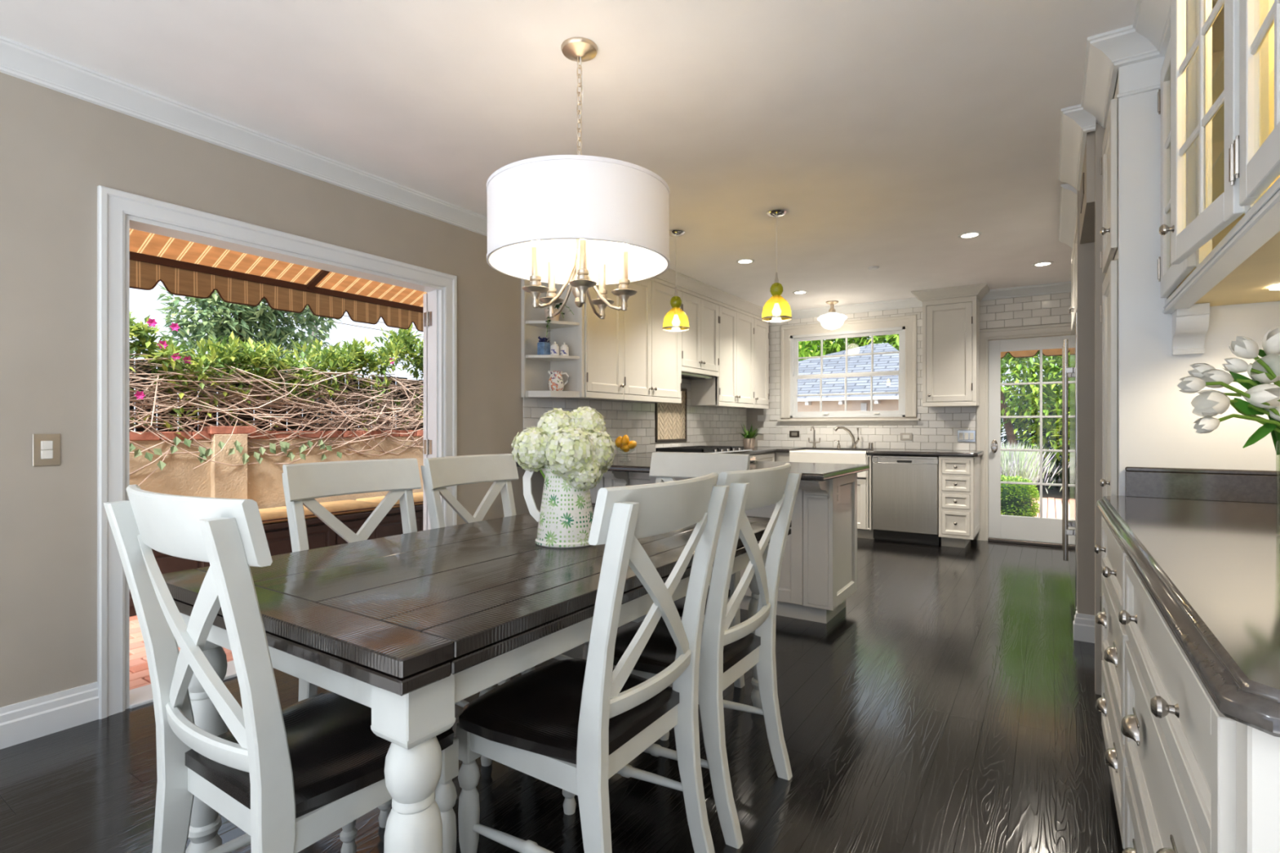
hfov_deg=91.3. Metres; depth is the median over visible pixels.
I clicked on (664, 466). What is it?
dining chair
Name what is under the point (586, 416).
hydrangea
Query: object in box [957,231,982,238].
recessed light
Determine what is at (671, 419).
mosaic panel
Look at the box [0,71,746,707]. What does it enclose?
wall
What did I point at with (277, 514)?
bench cushion
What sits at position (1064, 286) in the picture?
trim
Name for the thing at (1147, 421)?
wall
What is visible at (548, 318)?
ivy
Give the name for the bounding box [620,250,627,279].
candle
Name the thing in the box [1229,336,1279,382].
tulip
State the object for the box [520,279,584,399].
corner shelf
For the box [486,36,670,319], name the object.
chandelier
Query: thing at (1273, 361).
tulip
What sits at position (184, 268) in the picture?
awning
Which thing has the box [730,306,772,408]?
upper cabinet
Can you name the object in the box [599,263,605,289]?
candle
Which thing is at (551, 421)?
hydrangea
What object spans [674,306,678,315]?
socket
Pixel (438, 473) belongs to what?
dining chair
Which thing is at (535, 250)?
candle
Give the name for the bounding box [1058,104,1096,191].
trim
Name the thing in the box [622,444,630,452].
lemon
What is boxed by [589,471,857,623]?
kitchen island
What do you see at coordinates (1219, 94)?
upper cabinet
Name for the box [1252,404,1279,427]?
tulip
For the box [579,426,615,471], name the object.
hydrangea
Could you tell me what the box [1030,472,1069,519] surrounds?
patio
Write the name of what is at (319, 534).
garden bench
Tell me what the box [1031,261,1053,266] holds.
recessed light
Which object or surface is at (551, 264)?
candle
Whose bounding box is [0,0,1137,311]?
ceiling
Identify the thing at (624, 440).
lemon
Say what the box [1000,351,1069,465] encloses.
shade tree
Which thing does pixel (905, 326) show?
window
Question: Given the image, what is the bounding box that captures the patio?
[129,615,233,689]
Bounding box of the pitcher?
[522,465,593,548]
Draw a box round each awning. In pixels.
[129,228,426,332]
[1000,348,1069,358]
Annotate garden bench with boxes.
[129,504,422,616]
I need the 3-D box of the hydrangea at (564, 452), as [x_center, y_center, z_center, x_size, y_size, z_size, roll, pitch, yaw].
[-0.227,0.130,2.044,0.181,0.263,0.179,0,0,33]
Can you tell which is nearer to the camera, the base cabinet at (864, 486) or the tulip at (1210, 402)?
the tulip at (1210, 402)
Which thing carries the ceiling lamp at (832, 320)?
attached to the ceiling
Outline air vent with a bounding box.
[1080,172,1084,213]
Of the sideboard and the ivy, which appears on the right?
the sideboard
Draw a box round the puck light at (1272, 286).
[1269,284,1279,289]
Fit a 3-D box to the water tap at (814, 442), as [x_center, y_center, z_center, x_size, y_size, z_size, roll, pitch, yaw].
[2.016,0.122,7.219,0.127,0.248,0.121,0,0,2]
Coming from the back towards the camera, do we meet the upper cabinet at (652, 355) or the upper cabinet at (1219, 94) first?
the upper cabinet at (652, 355)
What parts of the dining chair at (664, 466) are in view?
seat rail, post, crest rail, seat, post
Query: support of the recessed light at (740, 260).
in the ceiling
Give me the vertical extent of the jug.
0.151 m
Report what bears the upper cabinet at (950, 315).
attached to the wall at (937, 428)
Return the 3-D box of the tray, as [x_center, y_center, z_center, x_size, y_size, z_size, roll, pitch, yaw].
[0.613,0.239,6.066,0.577,0.011,0.920,0,0,33]
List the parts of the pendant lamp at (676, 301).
bulb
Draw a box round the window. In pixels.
[777,314,919,425]
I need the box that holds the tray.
[653,449,737,453]
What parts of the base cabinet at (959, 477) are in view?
drawer, drawer, drawer, drawer, panel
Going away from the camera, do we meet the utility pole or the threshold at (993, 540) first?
the threshold at (993, 540)
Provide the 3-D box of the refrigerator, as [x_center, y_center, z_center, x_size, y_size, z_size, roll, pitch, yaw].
[2.999,0.260,3.795,0.722,1.800,1.205,0,0,33]
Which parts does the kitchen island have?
panel, panel, panel, panel, corner post, panel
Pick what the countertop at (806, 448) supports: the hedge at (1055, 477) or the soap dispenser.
the soap dispenser
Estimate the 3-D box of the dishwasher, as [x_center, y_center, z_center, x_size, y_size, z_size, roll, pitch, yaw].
[2.777,0.726,6.438,0.610,0.868,0.625,0,0,33]
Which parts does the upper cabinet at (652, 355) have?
door, frame, door, crown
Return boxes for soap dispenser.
[834,440,840,448]
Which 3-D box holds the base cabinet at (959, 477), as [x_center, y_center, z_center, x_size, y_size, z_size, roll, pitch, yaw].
[3.161,0.724,6.183,0.301,0.873,0.671,0,0,33]
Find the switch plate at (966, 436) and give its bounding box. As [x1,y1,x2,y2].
[957,430,975,442]
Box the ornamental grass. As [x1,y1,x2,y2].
[1000,440,1069,493]
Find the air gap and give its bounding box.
[868,442,873,448]
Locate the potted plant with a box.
[740,422,760,448]
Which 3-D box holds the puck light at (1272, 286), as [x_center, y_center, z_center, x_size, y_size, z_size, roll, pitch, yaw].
[1.843,-0.399,1.782,0.072,0.006,0.072,0,0,33]
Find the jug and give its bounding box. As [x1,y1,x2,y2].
[547,370,568,391]
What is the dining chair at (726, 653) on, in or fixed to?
on the floor
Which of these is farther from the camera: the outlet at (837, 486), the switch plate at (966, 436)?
the switch plate at (966, 436)
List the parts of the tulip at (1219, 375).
stem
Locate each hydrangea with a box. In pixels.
[511,426,549,478]
[535,408,576,438]
[542,426,595,479]
[563,457,602,491]
[568,406,605,436]
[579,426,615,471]
[600,454,613,474]
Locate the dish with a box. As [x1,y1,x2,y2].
[750,456,758,462]
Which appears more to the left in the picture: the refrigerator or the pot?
the pot
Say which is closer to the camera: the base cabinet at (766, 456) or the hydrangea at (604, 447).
the hydrangea at (604, 447)
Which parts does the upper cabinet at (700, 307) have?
door, crown, door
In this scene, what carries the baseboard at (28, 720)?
attached to the wall at (56, 148)
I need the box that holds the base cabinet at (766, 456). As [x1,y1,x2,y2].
[750,452,775,461]
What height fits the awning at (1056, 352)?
0.660 m
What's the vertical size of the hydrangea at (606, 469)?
0.214 m
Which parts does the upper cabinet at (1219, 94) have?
crown, knob, door, door, door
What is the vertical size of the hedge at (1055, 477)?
3.506 m
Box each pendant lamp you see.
[662,228,689,331]
[761,208,791,322]
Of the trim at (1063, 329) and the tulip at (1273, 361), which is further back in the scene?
the trim at (1063, 329)
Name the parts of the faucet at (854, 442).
spout, lever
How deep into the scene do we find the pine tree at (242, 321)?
9.98 m
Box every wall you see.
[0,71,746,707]
[129,426,422,509]
[746,292,1071,539]
[1080,24,1279,660]
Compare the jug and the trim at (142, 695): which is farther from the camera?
the jug
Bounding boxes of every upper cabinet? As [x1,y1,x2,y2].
[577,284,624,399]
[591,268,688,404]
[680,276,724,380]
[690,291,759,408]
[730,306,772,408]
[911,283,989,407]
[1133,0,1279,355]
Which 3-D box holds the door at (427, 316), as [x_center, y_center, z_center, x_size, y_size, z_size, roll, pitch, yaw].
[-1.137,0.147,4.290,0.089,1.985,0.794,0,0,33]
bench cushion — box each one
[258,499,378,524]
[355,492,422,508]
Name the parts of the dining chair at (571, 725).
leg, seat rail, seat, leg, post, seat rail, rail, crest rail, post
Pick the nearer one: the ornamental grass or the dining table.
the dining table
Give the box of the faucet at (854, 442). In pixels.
[833,426,859,448]
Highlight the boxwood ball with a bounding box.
[1000,474,1039,517]
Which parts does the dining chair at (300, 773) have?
post, crest rail, rail, seat rail, post, seat, seat rail, leg, leg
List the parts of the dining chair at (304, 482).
post, crest rail, leg, post, leg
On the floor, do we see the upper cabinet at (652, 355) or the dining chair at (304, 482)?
the dining chair at (304, 482)
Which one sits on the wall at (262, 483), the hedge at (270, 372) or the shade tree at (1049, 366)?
the hedge at (270, 372)
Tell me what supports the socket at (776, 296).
attached to the pendant lamp at (776, 288)
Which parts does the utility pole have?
post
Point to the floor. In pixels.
(948, 706)
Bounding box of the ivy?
[544,302,573,336]
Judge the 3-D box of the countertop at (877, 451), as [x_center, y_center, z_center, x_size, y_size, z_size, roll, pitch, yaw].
[2.900,0.266,6.368,1.002,0.039,0.665,0,0,33]
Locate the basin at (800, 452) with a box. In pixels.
[790,449,867,455]
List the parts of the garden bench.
panel, panel, panel, panel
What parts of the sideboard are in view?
knob, cup pull, cup pull, knob, cup pull, cup pull, drawer, drawer, drawer, knob, cup pull, cup pull, drawer, knob, drawer, cup pull, drawer, frame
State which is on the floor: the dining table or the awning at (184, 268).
the dining table
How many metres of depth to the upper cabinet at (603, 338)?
4.77 m
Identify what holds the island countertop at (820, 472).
on the kitchen island
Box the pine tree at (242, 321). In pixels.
[155,284,346,426]
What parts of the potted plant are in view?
pot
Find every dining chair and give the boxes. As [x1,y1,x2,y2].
[103,484,458,852]
[282,457,493,827]
[420,453,589,688]
[456,472,729,852]
[613,462,801,848]
[632,452,750,688]
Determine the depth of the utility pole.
15.35 m
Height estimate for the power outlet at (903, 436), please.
0.075 m
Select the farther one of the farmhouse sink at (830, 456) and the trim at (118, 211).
the farmhouse sink at (830, 456)
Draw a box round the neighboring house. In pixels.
[797,342,898,412]
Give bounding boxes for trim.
[0,35,487,236]
[97,185,457,719]
[129,660,236,708]
[769,280,1071,320]
[976,323,1071,540]
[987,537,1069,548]
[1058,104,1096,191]
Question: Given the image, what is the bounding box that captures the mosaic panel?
[655,388,687,442]
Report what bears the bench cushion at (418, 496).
on the garden bench
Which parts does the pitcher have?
handle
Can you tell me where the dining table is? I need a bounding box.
[161,502,791,852]
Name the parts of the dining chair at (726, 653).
seat rail, leg, seat, post, seat rail, rail, crest rail, post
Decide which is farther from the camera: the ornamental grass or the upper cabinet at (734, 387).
the ornamental grass
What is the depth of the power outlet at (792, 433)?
7.45 m
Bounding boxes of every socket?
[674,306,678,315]
[774,294,778,303]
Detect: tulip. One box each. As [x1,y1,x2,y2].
[1177,376,1279,416]
[1187,363,1252,387]
[1191,389,1279,422]
[1193,413,1279,433]
[1200,368,1279,401]
[1222,357,1279,386]
[1222,383,1279,432]
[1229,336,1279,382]
[1247,354,1279,383]
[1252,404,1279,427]
[1262,327,1279,355]
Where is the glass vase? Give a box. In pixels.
[1229,349,1279,515]
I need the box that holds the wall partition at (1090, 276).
[1076,122,1106,695]
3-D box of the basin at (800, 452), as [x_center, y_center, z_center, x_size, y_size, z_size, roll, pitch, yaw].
[2.109,0.394,6.814,0.810,0.253,0.490,0,0,33]
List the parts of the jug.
handle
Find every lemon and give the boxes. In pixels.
[615,435,622,447]
[621,434,629,445]
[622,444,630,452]
[627,440,636,448]
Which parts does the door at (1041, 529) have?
knob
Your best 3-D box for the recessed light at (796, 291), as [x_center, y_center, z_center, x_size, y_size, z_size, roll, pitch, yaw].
[1.633,-1.367,6.378,0.156,0.006,0.156,0,0,33]
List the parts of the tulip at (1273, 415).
stem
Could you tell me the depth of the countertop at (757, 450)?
6.60 m
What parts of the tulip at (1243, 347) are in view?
stem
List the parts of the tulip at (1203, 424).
stem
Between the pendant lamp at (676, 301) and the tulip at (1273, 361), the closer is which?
the tulip at (1273, 361)
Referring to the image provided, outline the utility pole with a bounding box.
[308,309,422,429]
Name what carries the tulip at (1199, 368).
in the glass vase
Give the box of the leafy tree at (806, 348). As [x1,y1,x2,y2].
[798,333,1026,373]
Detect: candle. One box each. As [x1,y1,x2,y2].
[531,246,539,275]
[547,261,555,287]
[578,239,586,269]
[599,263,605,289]
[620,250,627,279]
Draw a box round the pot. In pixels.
[544,308,559,320]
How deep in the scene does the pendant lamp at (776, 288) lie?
3.98 m
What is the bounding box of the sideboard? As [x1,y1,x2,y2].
[1093,515,1279,852]
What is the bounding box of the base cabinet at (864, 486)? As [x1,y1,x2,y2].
[775,452,874,539]
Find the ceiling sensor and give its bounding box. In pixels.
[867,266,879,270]
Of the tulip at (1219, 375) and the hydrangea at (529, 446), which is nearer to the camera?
the tulip at (1219, 375)
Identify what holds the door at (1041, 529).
in the wall at (937, 428)
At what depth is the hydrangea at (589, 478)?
2.01 m
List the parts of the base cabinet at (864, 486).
door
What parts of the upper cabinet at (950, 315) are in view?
door, frame, crown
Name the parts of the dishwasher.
kick plate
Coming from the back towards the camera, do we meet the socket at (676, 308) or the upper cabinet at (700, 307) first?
the upper cabinet at (700, 307)
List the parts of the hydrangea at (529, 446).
stem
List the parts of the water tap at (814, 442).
spout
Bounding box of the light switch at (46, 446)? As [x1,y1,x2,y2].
[32,433,60,466]
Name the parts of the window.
sash, sash, sill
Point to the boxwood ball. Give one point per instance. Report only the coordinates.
(1016, 500)
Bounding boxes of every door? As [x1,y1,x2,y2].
[422,293,431,530]
[988,335,1070,544]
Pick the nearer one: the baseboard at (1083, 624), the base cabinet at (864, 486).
the baseboard at (1083, 624)
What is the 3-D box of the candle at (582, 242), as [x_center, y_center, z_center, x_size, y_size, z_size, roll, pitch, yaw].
[-0.192,-0.577,2.103,0.027,0.101,0.026,0,0,33]
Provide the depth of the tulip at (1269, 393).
1.38 m
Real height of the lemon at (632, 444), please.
0.063 m
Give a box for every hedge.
[129,311,422,485]
[1000,374,1069,489]
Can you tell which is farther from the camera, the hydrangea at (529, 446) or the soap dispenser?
the soap dispenser
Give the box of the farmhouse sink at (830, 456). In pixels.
[789,449,867,478]
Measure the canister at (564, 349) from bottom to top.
0.102 m
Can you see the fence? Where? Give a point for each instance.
(131, 407)
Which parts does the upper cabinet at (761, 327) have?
frame, door, crown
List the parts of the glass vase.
glass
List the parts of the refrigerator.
handle, handle, door, door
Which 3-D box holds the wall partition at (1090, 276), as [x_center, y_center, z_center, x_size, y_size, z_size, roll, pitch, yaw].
[2.585,-0.105,3.011,0.775,2.530,6.630,0,0,33]
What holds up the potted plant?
on the countertop at (757, 450)
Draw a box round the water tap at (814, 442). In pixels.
[808,426,820,448]
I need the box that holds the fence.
[129,360,422,431]
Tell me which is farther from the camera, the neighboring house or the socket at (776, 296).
the neighboring house
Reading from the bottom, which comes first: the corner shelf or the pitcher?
the pitcher
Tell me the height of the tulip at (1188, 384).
0.330 m
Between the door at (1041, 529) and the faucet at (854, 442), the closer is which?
the door at (1041, 529)
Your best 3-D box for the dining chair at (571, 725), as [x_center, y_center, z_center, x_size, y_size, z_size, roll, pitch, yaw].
[-0.125,0.642,1.594,0.564,1.036,0.500,0,0,33]
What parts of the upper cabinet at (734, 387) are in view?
door, frame, crown, door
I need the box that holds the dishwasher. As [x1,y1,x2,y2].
[871,454,941,545]
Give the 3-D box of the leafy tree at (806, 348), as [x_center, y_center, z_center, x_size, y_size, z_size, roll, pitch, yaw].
[7.106,-2.123,19.552,9.615,7.166,4.931,0,0,28]
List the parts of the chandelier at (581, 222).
bulb, bulb, arm, arm, lamp shade, cord, arm, bulb, arm, bulb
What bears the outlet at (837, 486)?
attached to the kitchen island
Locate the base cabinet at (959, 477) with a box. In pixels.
[938,456,980,547]
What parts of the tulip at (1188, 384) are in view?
stem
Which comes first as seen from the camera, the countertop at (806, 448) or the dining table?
the dining table
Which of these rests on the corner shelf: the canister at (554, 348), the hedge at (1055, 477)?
the canister at (554, 348)
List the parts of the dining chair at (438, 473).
post, crest rail, post, leg, leg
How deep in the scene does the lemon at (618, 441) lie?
4.48 m
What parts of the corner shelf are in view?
panel, panel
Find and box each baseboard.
[0,681,98,749]
[1073,610,1094,643]
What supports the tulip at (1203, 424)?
in the glass vase
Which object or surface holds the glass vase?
on the countertop at (1204, 544)
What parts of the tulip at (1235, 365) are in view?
stem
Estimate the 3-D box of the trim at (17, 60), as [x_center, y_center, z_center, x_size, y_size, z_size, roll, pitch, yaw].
[-2.365,-1.325,2.088,0.095,0.090,5.700,0,0,33]
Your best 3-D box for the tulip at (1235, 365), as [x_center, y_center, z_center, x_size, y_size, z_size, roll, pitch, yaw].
[1.405,0.029,1.399,0.162,0.374,0.035,0,0,27]
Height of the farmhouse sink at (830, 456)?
0.258 m
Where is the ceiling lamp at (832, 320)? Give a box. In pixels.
[817,300,847,329]
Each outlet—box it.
[789,431,799,437]
[836,485,839,504]
[900,433,911,439]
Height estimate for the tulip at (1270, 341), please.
0.440 m
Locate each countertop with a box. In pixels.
[515,456,869,481]
[614,446,804,457]
[804,447,875,450]
[866,448,983,457]
[1096,466,1279,737]
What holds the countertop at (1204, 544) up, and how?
on the sideboard
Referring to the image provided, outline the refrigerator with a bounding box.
[1062,311,1076,613]
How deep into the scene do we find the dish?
4.26 m
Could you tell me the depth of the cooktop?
5.81 m
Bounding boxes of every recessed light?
[735,258,755,263]
[792,290,808,293]
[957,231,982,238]
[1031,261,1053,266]
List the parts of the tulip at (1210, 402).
stem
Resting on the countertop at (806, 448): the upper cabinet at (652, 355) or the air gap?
the air gap
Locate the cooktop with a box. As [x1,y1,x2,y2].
[653,445,751,453]
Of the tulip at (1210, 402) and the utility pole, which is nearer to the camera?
the tulip at (1210, 402)
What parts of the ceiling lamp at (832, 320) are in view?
globe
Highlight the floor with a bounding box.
[0,537,1124,852]
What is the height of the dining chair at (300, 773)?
1.036 m
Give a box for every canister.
[550,341,559,355]
[560,342,568,355]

